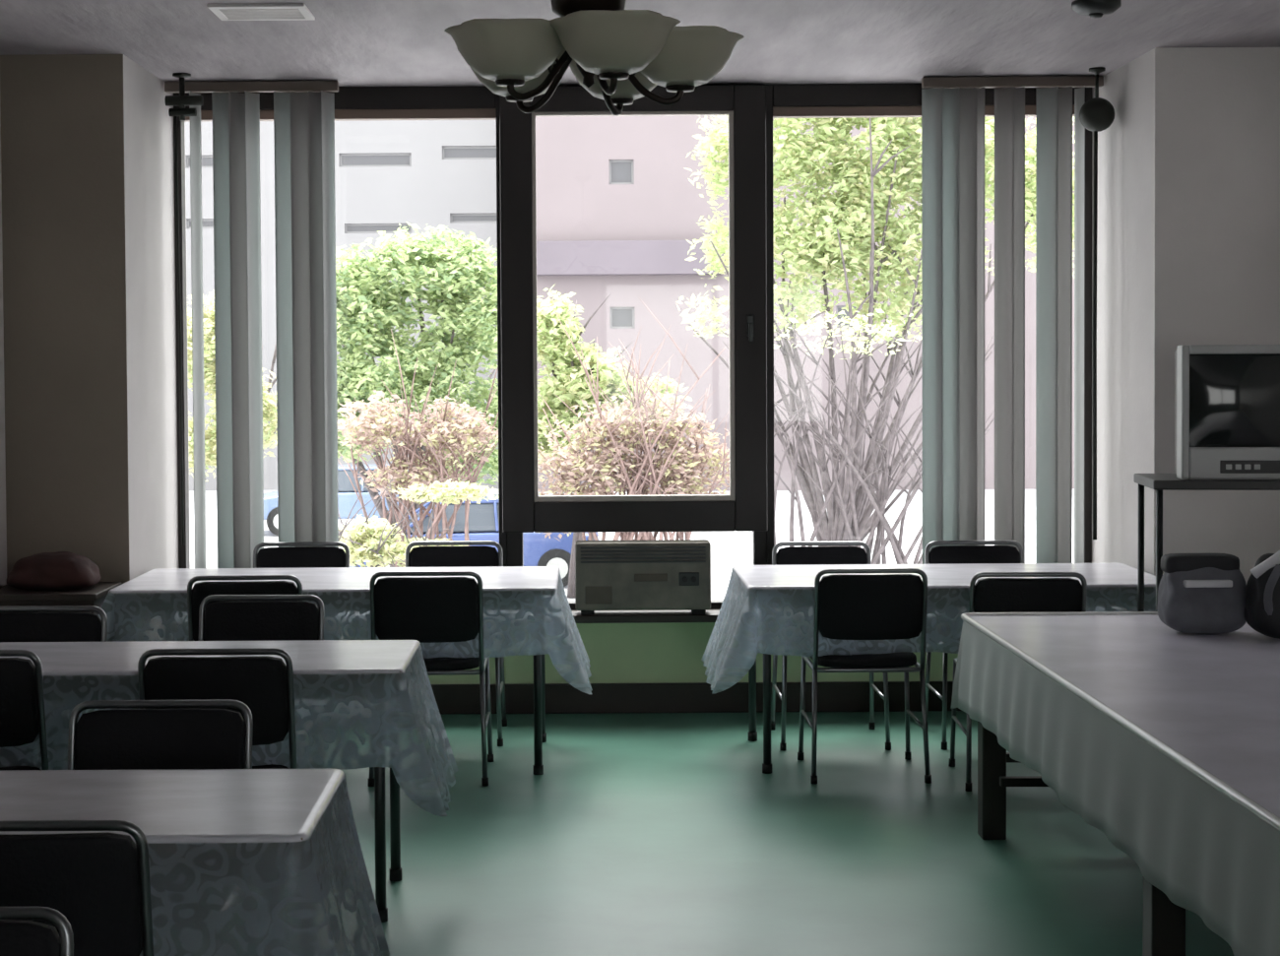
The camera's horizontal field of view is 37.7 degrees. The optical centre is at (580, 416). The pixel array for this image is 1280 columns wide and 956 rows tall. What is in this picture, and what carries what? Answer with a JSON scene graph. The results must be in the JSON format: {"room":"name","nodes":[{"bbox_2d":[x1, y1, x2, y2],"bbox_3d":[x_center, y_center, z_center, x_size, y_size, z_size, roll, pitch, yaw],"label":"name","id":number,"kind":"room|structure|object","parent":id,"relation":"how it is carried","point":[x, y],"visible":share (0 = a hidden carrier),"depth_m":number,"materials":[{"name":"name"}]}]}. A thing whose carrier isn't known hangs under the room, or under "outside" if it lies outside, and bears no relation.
{"room":"dining hall","nodes":[
{"label":"dining hall","id":0,"kind":"room"},
{"bbox_2d":[0,115,6,586],"bbox_3d":[-2.425,0.096,3.018,0.150,2.870,9.230,0,2,0],"label":"wall","id":1,"kind":"structure","parent":0,"point":[3,519],"depth_m":7.60,"materials":[{"name":"grey paint"}]},
{"bbox_2d":[0,54,190,583],"bbox_3d":[-2.175,-0.051,8.221,0.650,2.870,1.180,0,2,0],"label":"wall","id":2,"kind":"structure","parent":0,"point":[88,163],"depth_m":7.63,"materials":[{"name":"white paint"}]},
{"bbox_2d":[0,0,1279,86],"bbox_3d":[0.246,-1.470,3.490,5.510,0.200,10.560,0,2,0],"label":"ceiling","id":3,"kind":"structure","parent":0,"point":[349,42],"depth_m":7.24,"materials":[{"name":"paint"}]},
{"bbox_2d":[164,72,203,545],"bbox_3d":[-1.717,-0.462,8.150,0.160,2.050,0.080,0,2,0],"label":"bracket","id":4,"kind":"object","parent":3,"relation":"hanging from","point":[181,99],"visible":1,"depth_m":8.13,"materials":[{"name":"black metal"}]},
{"bbox_2d":[164,80,338,568],"bbox_3d":[-1.457,-0.323,8.354,0.770,2.333,0.096,0,2,0],"label":"vertical blind","id":5,"kind":"object","parent":3,"relation":"hanging from","point":[303,110],"visible":0.82,"depth_m":8.36,"materials":[{"name":"grey fabric"}]},
{"bbox_2d":[207,2,315,20],"bbox_3d":[-1.139,-1.444,6.682,0.340,0.012,0.260,0,2,0],"label":"ceiling vent","id":6,"kind":"object","parent":3,"relation":"in","point":[288,11],"visible":1,"depth_m":6.66,"materials":[{"name":"white metal"}]},
{"bbox_2d":[444,0,744,116],"bbox_3d":[-0.001,-1.061,4.381,0.661,0.663,0.709,-1,2,-33],"label":"chandelier","id":7,"kind":"object","parent":3,"relation":"hanging from","point":[616,54],"visible":1,"depth_m":4.23,"materials":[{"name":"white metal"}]},
{"bbox_2d":[921,75,1103,564],"bbox_3d":[1.927,-0.344,8.354,0.802,2.333,0.099,0,2,0],"label":"vertical blind","id":8,"kind":"object","parent":3,"relation":"hanging from","point":[952,107],"visible":0.83,"depth_m":8.36,"materials":[{"name":"grey fabric"}]},
{"bbox_2d":[1071,0,1121,18],"bbox_3d":[1.821,-1.438,6.613,0.170,0.056,0.170,0,2,0],"label":"smoke detector","id":9,"kind":"object","parent":3,"relation":"attached to","point":[1096,9],"visible":1,"depth_m":6.56,"materials":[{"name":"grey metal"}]},
{"bbox_2d":[1079,66,1115,539],"bbox_3d":[2.247,-0.486,8.150,0.152,2.050,0.150,0,2,0],"label":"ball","id":10,"kind":"object","parent":3,"relation":"hanging from","point":[1097,114],"visible":1,"depth_m":8.13,"materials":[{"name":"black metal"}]},
{"bbox_2d":[428,622,958,684],"bbox_3d":[0.252,1.133,8.720,4.190,0.444,0.250,0,2,0],"label":"wall","id":11,"kind":"structure","parent":0,"point":[642,652],"depth_m":8.59,"materials":[{"name":"green paint"}]},
{"bbox_2d":[173,85,507,568],"bbox_3d":[-1.099,-0.305,8.595,1.505,2.396,0.080,0,2,0],"label":"window","id":12,"kind":"structure","parent":11,"relation":"in","point":[472,102],"depth_m":8.54,"materials":[{"name":"brown wood"}]},
{"bbox_2d":[499,84,767,609],"bbox_3d":[0.243,-0.312,8.537,1.210,2.396,0.195,0,2,0],"label":"window","id":13,"kind":"structure","parent":11,"relation":"in","point":[744,509],"depth_m":8.49,"materials":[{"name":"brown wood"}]},
{"bbox_2d":[571,608,720,623],"bbox_3d":[0.251,0.902,8.599,4.190,0.035,0.420,0,2,0],"label":"window sill","id":14,"kind":"structure","parent":11,"relation":"on","point":[661,615],"depth_m":8.39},
{"bbox_2d":[575,539,710,615],"bbox_3d":[0.279,0.726,8.447,0.610,0.325,0.153,0,2,0],"label":"radio","id":15,"kind":"object","parent":14,"relation":"on","point":[659,574],"visible":1,"depth_m":8.39,"materials":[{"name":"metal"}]},
{"bbox_2d":[580,546,705,563],"bbox_3d":[0.279,0.619,8.389,0.560,0.072,0.008,0,2,0],"label":"grille","id":16,"kind":"object","parent":15,"relation":"attached to","point":[589,554],"depth_m":8.38,"materials":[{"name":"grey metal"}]},
{"bbox_2d":[765,83,1092,565],"bbox_3d":[1.593,-0.322,8.595,1.490,2.396,0.080,0,2,0],"label":"window","id":17,"kind":"structure","parent":11,"relation":"in","point":[794,100],"depth_m":8.54,"materials":[{"name":"brown wood"}]},
{"bbox_2d":[431,681,961,714],"bbox_3d":[0.253,1.292,8.585,4.190,0.135,0.030,0,2,0],"label":"baseboard","id":18,"kind":"structure","parent":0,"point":[832,696],"depth_m":8.57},
{"bbox_2d":[341,710,1233,955],"bbox_3d":[0.265,1.559,3.575,5.510,0.120,10.560,0,2,0],"label":"floor","id":19,"kind":"structure","parent":0,"point":[639,834],"depth_m":6.10,"materials":[{"name":"green plastic"}]},
{"bbox_2d":[0,649,48,770],"bbox_3d":[-1.704,1.050,5.393,0.460,0.822,0.492,0,2,0],"label":"dining chair","id":20,"kind":"object","parent":19,"relation":"on","point":[22,700],"visible":0.53,"depth_m":5.17,"materials":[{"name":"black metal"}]},
{"bbox_2d":[0,906,73,955],"bbox_3d":[-0.943,1.126,2.501,0.460,0.822,0.492,0,2,0],"label":"dining chair","id":21,"kind":"object","parent":19,"relation":"on","point":[17,937],"visible":1,"depth_m":2.69,"materials":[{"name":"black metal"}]},
{"bbox_2d":[0,605,107,641],"bbox_3d":[-1.759,1.036,5.910,0.460,0.822,0.492,0,2,0],"label":"dining chair","id":22,"kind":"object","parent":19,"relation":"on","point":[18,625],"visible":0.21,"depth_m":6.10,"materials":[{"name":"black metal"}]},
{"bbox_2d":[0,581,122,615],"bbox_3d":[-2.094,1.043,7.427,0.450,0.725,0.420,0,2,0],"label":"base cabinet","id":23,"kind":"object","parent":19,"relation":"on","point":[96,595],"visible":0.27,"depth_m":7.24,"materials":[{"name":"brown wood"}]},
{"bbox_2d":[6,551,100,589],"bbox_3d":[-2.088,0.609,7.421,0.356,0.144,0.242,0,2,0],"label":"cloth bundle","id":24,"kind":"object","parent":23,"relation":"on","point":[58,570],"visible":1,"depth_m":7.32,"materials":[{"name":"red fabric"}]},
{"bbox_2d":[0,820,153,955],"bbox_3d":[-0.958,1.100,3.443,0.460,0.822,0.492,0,2,0],"label":"dining chair","id":25,"kind":"object","parent":19,"relation":"on","point":[100,882],"visible":0.81,"depth_m":3.21,"materials":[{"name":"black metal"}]},
{"bbox_2d":[67,700,253,769],"bbox_3d":[-0.978,1.079,4.170,0.460,0.822,0.492,0,2,0],"label":"dining chair","id":26,"kind":"object","parent":19,"relation":"on","point":[126,737],"visible":0.27,"depth_m":4.36,"materials":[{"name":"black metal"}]},
{"bbox_2d":[137,647,297,768],"bbox_3d":[-1.009,1.045,5.393,0.460,0.822,0.492,0,2,0],"label":"dining chair","id":27,"kind":"object","parent":19,"relation":"on","point":[263,683],"visible":0.29,"depth_m":5.16,"materials":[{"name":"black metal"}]},
{"bbox_2d":[187,575,302,640],"bbox_3d":[-1.261,0.996,7.202,0.460,0.822,0.492,0,2,-2],"label":"dining chair","id":28,"kind":"object","parent":19,"relation":"on","point":[195,596],"visible":0.22,"depth_m":6.96,"materials":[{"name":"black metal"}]},
{"bbox_2d":[198,594,324,640],"bbox_3d":[-1.090,1.024,6.170,0.460,0.822,0.492,0,2,2],"label":"dining chair","id":29,"kind":"object","parent":19,"relation":"on","point":[220,620],"visible":0.24,"depth_m":6.36,"materials":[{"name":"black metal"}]},
{"bbox_2d":[253,541,349,568],"bbox_3d":[-1.234,0.972,8.079,0.460,0.822,0.492,0,2,0],"label":"dining chair","id":30,"kind":"object","parent":19,"relation":"on","point":[313,554],"visible":0.24,"depth_m":8.27,"materials":[{"name":"black leather"}]},
{"bbox_2d":[109,588,554,774],"bbox_3d":[-0.959,1.026,7.617,1.720,0.735,0.770,0,2,0],"label":"dining table","id":31,"kind":"object","parent":19,"relation":"on","point":[540,736],"visible":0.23,"depth_m":7.29,"materials":[{"name":"grey metal"}]},
{"bbox_2d":[98,566,592,694],"bbox_3d":[-0.911,0.876,7.610,1.913,0.444,0.923,0,2,0],"label":"tablecloth","id":32,"kind":"object","parent":31,"relation":"on","point":[524,614],"visible":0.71,"depth_m":7.21,"materials":[{"name":"grey fabric"}]},
{"bbox_2d":[374,670,401,922],"bbox_3d":[-1.401,1.085,5.597,1.785,0.735,0.570,0,2,0],"label":"dining table","id":33,"kind":"object","parent":19,"relation":"on","point":[395,871],"visible":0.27,"depth_m":5.38,"materials":[{"name":"grey metal"}]},
{"bbox_2d":[0,640,458,816],"bbox_3d":[-1.363,0.935,5.603,1.983,0.444,0.752,0,2,0],"label":"tablecloth","id":34,"kind":"object","parent":33,"relation":"on","point":[354,708],"visible":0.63,"depth_m":5.29,"materials":[{"name":"grey fabric"}]},
{"bbox_2d":[367,571,493,786],"bbox_3d":[-0.584,0.990,7.302,0.460,0.822,0.492,0,2,0],"label":"dining chair","id":35,"kind":"object","parent":19,"relation":"on","point":[423,609],"visible":0.65,"depth_m":7.08,"materials":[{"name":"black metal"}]},
{"bbox_2d":[405,540,507,746],"bbox_3d":[-0.559,0.968,8.079,0.460,0.822,0.492,0,2,0],"label":"dining chair","id":36,"kind":"object","parent":19,"relation":"on","point":[474,553],"visible":0.27,"depth_m":8.27,"materials":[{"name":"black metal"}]},
{"bbox_2d":[747,587,772,773],"bbox_3d":[1.481,1.011,7.617,1.650,0.735,0.770,0,2,0],"label":"dining table","id":37,"kind":"object","parent":19,"relation":"on","point":[752,734],"visible":0.21,"depth_m":7.30,"materials":[{"name":"grey metal"}]},
{"bbox_2d":[701,563,1155,693],"bbox_3d":[1.431,0.862,7.598,1.855,0.444,0.965,0,2,0],"label":"tablecloth","id":38,"kind":"object","parent":37,"relation":"on","point":[776,615],"visible":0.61,"depth_m":7.21,"materials":[{"name":"grey fabric"}]},
{"bbox_2d":[770,541,891,750],"bbox_3d":[1.051,0.961,7.959,0.460,0.822,0.492,0,2,0],"label":"dining chair","id":39,"kind":"object","parent":19,"relation":"on","point":[789,555],"visible":0.27,"depth_m":8.15,"materials":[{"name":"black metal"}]},
{"bbox_2d":[797,568,931,784],"bbox_3d":[1.101,0.979,7.302,0.460,0.822,0.492,0,2,0],"label":"dining chair","id":40,"kind":"object","parent":19,"relation":"on","point":[886,607],"visible":0.92,"depth_m":7.08,"materials":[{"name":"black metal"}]},
{"bbox_2d":[921,540,1023,749],"bbox_3d":[1.716,0.957,7.959,0.460,0.822,0.492,0,2,0],"label":"dining chair","id":41,"kind":"object","parent":19,"relation":"on","point":[941,554],"visible":0.26,"depth_m":8.15,"materials":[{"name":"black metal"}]},
{"bbox_2d":[948,572,1087,791],"bbox_3d":[1.671,0.980,7.152,0.460,0.822,0.492,0,2,3],"label":"dining chair","id":42,"kind":"object","parent":19,"relation":"on","point":[989,595],"visible":0.36,"depth_m":6.91,"materials":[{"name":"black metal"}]},
{"bbox_2d":[977,721,1185,955],"bbox_3d":[2.057,1.098,4.373,1.500,0.735,3.980,0,2,0],"label":"dining table","id":43,"kind":"object","parent":19,"relation":"on","point":[1164,922],"visible":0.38,"depth_m":6.17,"materials":[{"name":"brown wood"}]},
{"bbox_2d":[951,611,1279,955],"bbox_3d":[2.055,0.883,4.368,1.606,0.332,4.081,0,2,0],"label":"tablecloth","id":44,"kind":"object","parent":43,"relation":"on","point":[1165,740],"visible":0.96,"depth_m":4.67,"materials":[{"name":"grey fabric"}]},
{"bbox_2d":[1157,553,1246,633],"bbox_3d":[1.968,0.557,5.916,0.267,0.248,0.172,0,2,0],"label":"shoulder bag","id":45,"kind":"object","parent":44,"relation":"on","point":[1198,593],"visible":0.98,"depth_m":5.85,"materials":[{"name":"grey fabric"}]},
{"bbox_2d":[1244,550,1279,639],"bbox_3d":[2.224,0.536,5.765,0.336,0.295,0.244,0,2,0],"label":"backpack","id":46,"kind":"object","parent":44,"relation":"on","point":[1262,591],"visible":1,"depth_m":5.71,"materials":[{"name":"black fabric"}]},
{"bbox_2d":[1133,473,1279,611],"bbox_3d":[2.380,0.807,6.896,0.600,1.171,0.436,0,2,7],"label":"trolley","id":47,"kind":"object","parent":19,"relation":"on","point":[1160,482],"visible":0.34,"depth_m":6.72,"materials":[{"name":"grey plastic"}]},
{"bbox_2d":[1133,473,1279,490],"bbox_3d":[2.377,0.239,6.880,0.600,0.035,0.420,0,2,7],"label":"shelf","id":48,"kind":"object","parent":47,"relation":"attached to","point":[1157,481],"depth_m":6.69,"materials":[{"name":"grey plastic"}]},
{"bbox_2d":[1174,344,1279,479],"bbox_3d":[2.405,-0.021,6.877,0.456,0.484,0.401,0,2,7],"label":"television","id":49,"kind":"object","parent":47,"relation":"on","point":[1227,397],"visible":1,"depth_m":6.71,"materials":[{"name":"grey plastic"}]},
{"bbox_2d":[1091,47,1279,583],"bbox_3d":[2.675,-0.081,8.221,0.670,2.870,1.180,0,2,0],"label":"wall","id":50,"kind":"structure","parent":0,"point":[1188,229],"depth_m":7.63,"materials":[{"name":"grey paint"}]},
{"label":"outside","id":51,"kind":"structure","parent":0,"visible":0},
{"bbox_2d":[189,488,1074,601],"bbox_3d":[5.012,2.004,59.660,130.000,0.200,100.840,0,2,0],"label":"ground","id":52,"kind":"structure","parent":51,"point":[729,549],"depth_m":39.65,"materials":[{"name":"white"}]},
{"bbox_2d":[187,290,277,481],"bbox_3d":[-6.608,0.148,35.568,2.477,5.030,3.912,0,2,0],"label":"tree","id":53,"kind":"object","parent":52,"relation":"on","point":[269,400],"visible":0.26,"depth_m":34.31,"materials":[{"name":"green plant"}]},
{"bbox_2d":[263,463,408,535],"bbox_3d":[-5.074,1.786,40.489,4.243,1.430,1.750,0,2,-5],"label":"car","id":54,"kind":"object","parent":52,"relation":"on","point":[348,497],"visible":0.09,"depth_m":39.68,"materials":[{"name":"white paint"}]},
{"bbox_2d":[185,120,498,490],"bbox_3d":[-8.319,-6.680,60.113,13.289,17.300,12.400,0,2,0],"label":"apartment building","id":55,"kind":"structure","parent":52,"relation":"on","point":[389,173],"depth_m":54.12,"materials":[{"name":"grey"}]},
{"bbox_2d":[335,221,498,526],"bbox_3d":[-3.021,-0.326,33.005,4.530,6.144,3.382,0,2,0],"label":"tree","id":56,"kind":"object","parent":52,"relation":"on","point":[419,262],"visible":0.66,"depth_m":32.28,"materials":[{"name":"green plant"}]},
{"bbox_2d":[337,328,498,567],"bbox_3d":[-2.359,0.795,27.205,2.606,4.156,2.162,-1,2,-15],"label":"shrub","id":57,"kind":"object","parent":52,"relation":"on","point":[457,437],"visible":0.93,"depth_m":26.96,"materials":[{"name":"beige plant"}]},
{"bbox_2d":[338,464,498,567],"bbox_3d":[-2.283,1.769,23.898,2.578,2.392,1.999,0,2,0],"label":"shrub","id":58,"kind":"object","parent":52,"relation":"on","point":[371,543],"visible":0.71,"depth_m":23.61,"materials":[{"name":"green plant"}]},
{"bbox_2d":[340,494,599,586],"bbox_3d":[-1.815,2.039,30.711,4.243,1.430,1.750,-1,2,-8],"label":"car","id":59,"kind":"object","parent":52,"relation":"on","point":[483,524],"visible":0.19,"depth_m":30.03,"materials":[{"name":"blue paint"}]},
{"bbox_2d":[536,284,692,598],"bbox_3d":[0.254,0.376,28.821,2.919,4.861,2.031,0,2,0],"label":"shrub","id":60,"kind":"object","parent":52,"relation":"on","point":[569,384],"visible":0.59,"depth_m":28.39,"materials":[{"name":"green plant"}]},
{"bbox_2d":[537,296,729,542],"bbox_3d":[0.738,0.611,26.424,3.384,4.530,2.424,0,2,0],"label":"shrub","id":61,"kind":"object","parent":52,"relation":"on","point":[672,466],"visible":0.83,"depth_m":26.16,"materials":[{"name":"beige plant"}]},
{"bbox_2d":[535,115,1074,492],"bbox_3d":[8.501,-6.737,58.464,19.983,17.300,12.700,0,2,0],"label":"office building","id":62,"kind":"structure","parent":52,"relation":"on","point":[618,207],"depth_m":52.68,"materials":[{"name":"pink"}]},
{"bbox_2d":[675,115,1074,546],"bbox_3d":[5.215,-1.726,30.760,7.196,8.937,4.076,-1,2,-17],"label":"tree","id":63,"kind":"object","parent":52,"relation":"on","point":[820,245],"visible":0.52,"depth_m":30.25,"materials":[{"name":"green plant"}]},
{"bbox_2d":[773,309,994,564],"bbox_3d":[4.084,0.701,25.773,4.039,4.358,1.949,0,2,5],"label":"shrub","id":64,"kind":"object","parent":52,"relation":"on","point":[880,523],"visible":0.7,"depth_m":25.55,"materials":[{"name":"grey plant"}]},
{"bbox_3d":[-1.401,1.137,3.728,1.785,0.735,0.570,0,2,0],"label":"dining table","id":65,"kind":"object","parent":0,"visible":0},
{"bbox_2d":[0,768,389,955],"bbox_3d":[-1.371,0.978,3.705,1.953,0.423,0.750,0,2,0],"label":"tablecloth","id":66,"kind":"object","parent":65,"relation":"on","point":[232,872],"visible":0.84,"depth_m":3.54,"materials":[{"name":"grey damask fabric"}]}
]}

